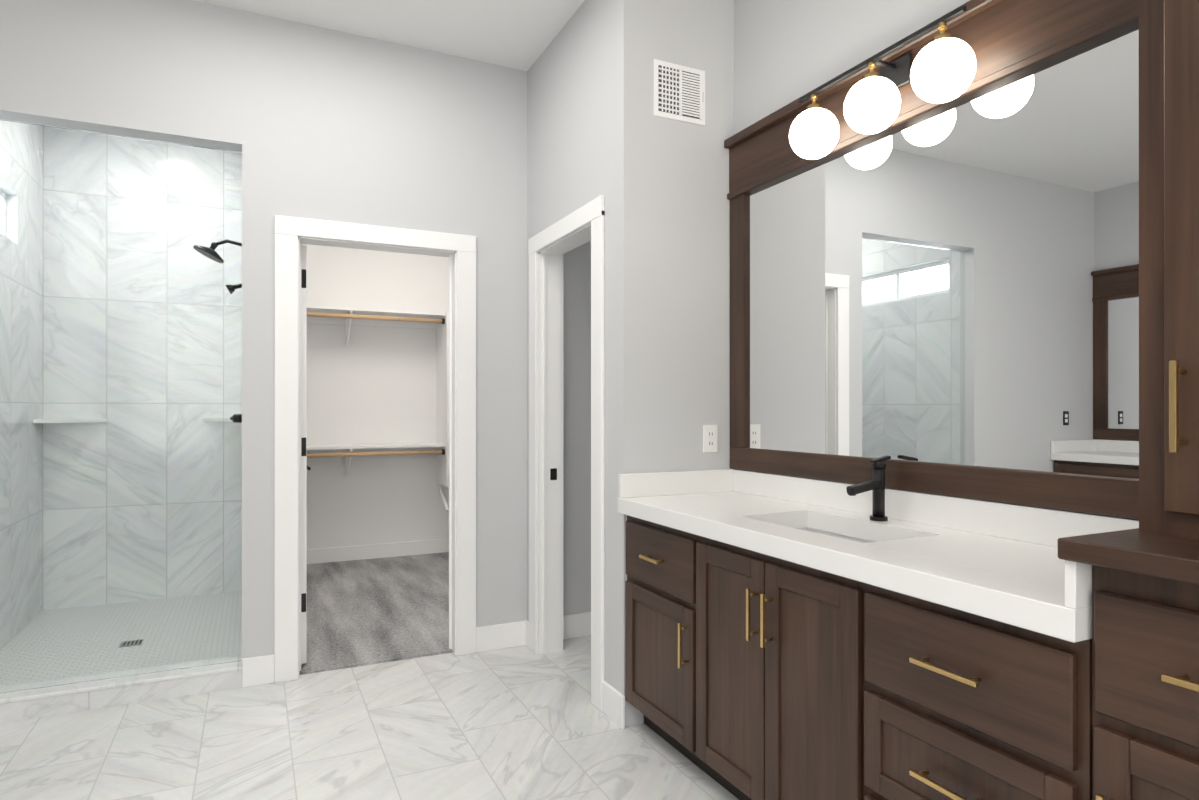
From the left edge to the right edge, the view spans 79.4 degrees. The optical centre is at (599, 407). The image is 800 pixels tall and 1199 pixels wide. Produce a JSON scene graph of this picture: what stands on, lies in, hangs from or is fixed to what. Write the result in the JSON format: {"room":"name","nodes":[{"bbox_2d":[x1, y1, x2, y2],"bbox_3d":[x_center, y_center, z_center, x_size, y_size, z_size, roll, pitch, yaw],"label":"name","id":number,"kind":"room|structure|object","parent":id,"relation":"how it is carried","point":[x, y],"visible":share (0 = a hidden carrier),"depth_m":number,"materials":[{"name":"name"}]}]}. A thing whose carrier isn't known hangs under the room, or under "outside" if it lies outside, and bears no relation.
{"room":"bathroom","nodes":[
{"label":"bathroom","id":0,"kind":"room"},
{"bbox_2d":[241,547,241,590],"bbox_3d":[-2.954,-0.269,4.756,1.370,3.080,0.120,0,0,-26],"label":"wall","id":1,"kind":"structure","parent":0,"point":[241,568],"depth_m":4.93,"materials":[{"name":"tile"}]},
{"bbox_2d":[0,0,590,658],"bbox_3d":[-1.487,-0.270,3.419,5.840,3.080,0.120,0,0,-26],"label":"wall","id":2,"kind":"structure","parent":0,"point":[312,122],"depth_m":3.46,"materials":[{"name":"grey paint"}]},
{"bbox_2d":[301,245,310,663],"bbox_3d":[-1.595,0.228,3.828,0.145,2.041,0.782,0,0,-26],"label":"closet door","id":3,"kind":"structure","parent":2,"relation":"in","point":[304,466],"depth_m":3.52,"materials":[{"name":"white wood"}]},
{"bbox_2d":[274,215,475,682],"bbox_3d":[-1.101,0.178,3.603,0.955,2.185,0.158,0,0,-26],"label":"door frame","id":4,"kind":"structure","parent":2,"relation":"attached to","point":[292,235],"depth_m":3.48,"materials":[{"name":"white wood"}]},
{"bbox_2d":[476,620,528,652],"bbox_3d":[-0.508,1.206,3.798,0.285,0.130,0.040,0,0,-26],"label":"baseboard","id":5,"kind":"structure","parent":2,"relation":"attached to","point":[513,634],"depth_m":3.80,"materials":[{"name":"white wood"}]},
{"bbox_2d":[563,612,590,639],"bbox_3d":[0.395,1.206,4.245,1.490,0.130,0.015,0,0,-26],"label":"baseboard","id":6,"kind":"structure","parent":2,"relation":"attached to","point":[574,625],"depth_m":3.99,"materials":[{"name":"white wood"}]},
{"bbox_2d":[0,636,738,799],"bbox_3d":[-0.290,1.298,0.978,5.850,0.060,5.405,0,0,-26],"label":"floor","id":7,"kind":"structure","parent":0,"point":[524,722],"depth_m":2.73,"materials":[{"name":"tile"}]},
{"bbox_2d":[0,655,241,722],"bbox_3d":[-2.168,1.222,3.112,1.127,0.095,0.173,0,0,-26],"label":"curb","id":8,"kind":"object","parent":7,"relation":"on","point":[47,701],"visible":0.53,"depth_m":3.08,"materials":[{"name":"stone"}]},
{"bbox_2d":[0,119,241,692],"bbox_3d":[-2.168,-0.006,3.112,1.119,2.358,0.010,0,0,-26],"label":"shower","id":9,"kind":"object","parent":8,"relation":"on","point":[120,404],"visible":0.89,"depth_m":3.14,"materials":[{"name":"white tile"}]},
{"bbox_2d":[618,469,1198,799],"bbox_3d":[0.800,0.766,1.970,0.574,1.005,2.224,0,0,-26],"label":"bathroom vanity","id":10,"kind":"object","parent":7,"relation":"on","point":[810,638],"depth_m":1.76,"materials":[{"name":"brown wood"}]},
{"bbox_2d":[846,455,890,521],"bbox_3d":[0.846,0.254,2.264,0.169,0.203,0.054,0,0,-26],"label":"faucet","id":11,"kind":"object","parent":10,"relation":"on","point":[881,497],"depth_m":2.27,"materials":[{"name":"black metal"}]},
{"bbox_2d":[1054,520,1198,571],"bbox_3d":[1.181,0.250,1.176,0.573,0.037,0.510,0,0,-26],"label":"countertop","id":12,"kind":"structure","parent":10,"relation":"on","point":[1175,544],"depth_m":1.24,"materials":[{"name":"brown wood"}]},
{"bbox_2d":[301,244,448,548],"bbox_3d":[-1.832,-0.267,6.148,2.103,3.080,0.120,0,0,-26],"label":"wall","id":13,"kind":"structure","parent":0,"point":[373,385],"depth_m":6.05,"materials":[{"name":"white paint"}]},
{"bbox_2d":[307,538,448,563],"bbox_3d":[-1.819,1.208,6.078,1.820,0.130,0.015,0,0,-26],"label":"baseboard","id":14,"kind":"structure","parent":13,"relation":"attached to","point":[359,552],"depth_m":6.05,"materials":[{"name":"white wood"}]},
{"bbox_2d":[307,305,448,511],"bbox_3d":[-1.727,0.038,5.932,1.856,1.650,0.359,0,0,-26],"label":"closet shelving","id":15,"kind":"object","parent":13,"relation":"attached to","point":[349,317],"visible":0.6,"depth_m":5.96,"materials":[{"name":"white wood"}]},
{"bbox_2d":[299,552,452,674],"bbox_3d":[-1.282,1.296,4.977,2.083,0.072,2.665,0,0,-26],"label":"floor","id":16,"kind":"structure","parent":0,"point":[363,612],"depth_m":4.46,"materials":[{"name":"grey carpet"}]},
{"bbox_2d":[196,0,584,70],"bbox_3d":[-0.888,-1.861,2.172,6.000,0.100,8.270,0,0,-26],"label":"ceiling","id":17,"kind":"structure","parent":0,"point":[518,34],"depth_m":3.37,"materials":[{"name":"white paint"}]},
{"bbox_2d":[527,0,609,683],"bbox_3d":[-0.144,-0.270,3.509,0.120,3.080,1.120,0,0,-26],"label":"wall","id":18,"kind":"structure","parent":0,"point":[568,122],"depth_m":3.31,"materials":[{"name":"grey paint"}]},
{"bbox_2d":[528,195,604,711],"bbox_3d":[-0.114,0.190,3.445,0.158,2.160,0.880,0,0,-26],"label":"door frame","id":19,"kind":"structure","parent":18,"relation":"attached to","point":[549,247],"depth_m":3.72,"materials":[{"name":"white wood"}]},
{"bbox_2d":[550,468,556,479],"bbox_3d":[-0.238,0.346,3.752,0.036,0.060,0.002,0,0,-26],"label":"latch plate","id":20,"kind":"object","parent":19,"relation":"attached to","point":[553,473],"visible":1,"depth_m":3.75,"materials":[{"name":"black metal"}]},
{"bbox_2d":[610,0,733,726],"bbox_3d":[0.311,-0.270,3.039,0.535,3.080,0.120,0,0,-26],"label":"wall","id":21,"kind":"structure","parent":0,"point":[669,295],"depth_m":2.96,"materials":[{"name":"grey paint"}]},
{"bbox_2d":[654,59,704,125],"bbox_3d":[0.334,-1.300,2.976,0.250,0.230,0.014,0,0,-26],"label":"air vent","id":22,"kind":"object","parent":21,"relation":"in","point":[679,92],"visible":1,"depth_m":2.97,"materials":[{"name":"white metal"}]},
{"bbox_2d":[703,425,716,452],"bbox_3d":[0.468,0.130,3.042,0.072,0.116,0.007,0,0,-26],"label":"outlet","id":23,"kind":"object","parent":21,"relation":"attached to","point":[709,438],"visible":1,"depth_m":3.04,"materials":[{"name":"white plastic"}]},
{"bbox_2d":[724,0,1138,519],"bbox_3d":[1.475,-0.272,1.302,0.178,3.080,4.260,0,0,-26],"label":"mirror","id":24,"kind":"object","parent":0,"point":[936,298],"depth_m":2.13,"materials":[{"name":"brown wood"}]},
{"bbox_2d":[789,5,975,159],"bbox_3d":[0.854,-0.974,2.241,0.189,0.243,0.676,0,0,-26],"label":"sconce","id":25,"kind":"object","parent":24,"relation":"attached to","point":[942,69],"visible":1,"depth_m":2.17,"materials":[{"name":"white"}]},
{"label":"outside","id":26,"kind":"structure","parent":0,"visible":0},
{"bbox_2d":[241,591,241,654],"bbox_3d":[-2.629,1.291,3.968,1.237,0.080,1.780,0,0,-26],"label":"pan","id":27,"kind":"object","parent":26,"point":[241,622],"depth_m":4.20,"materials":[{"name":"tile"}]}
]}

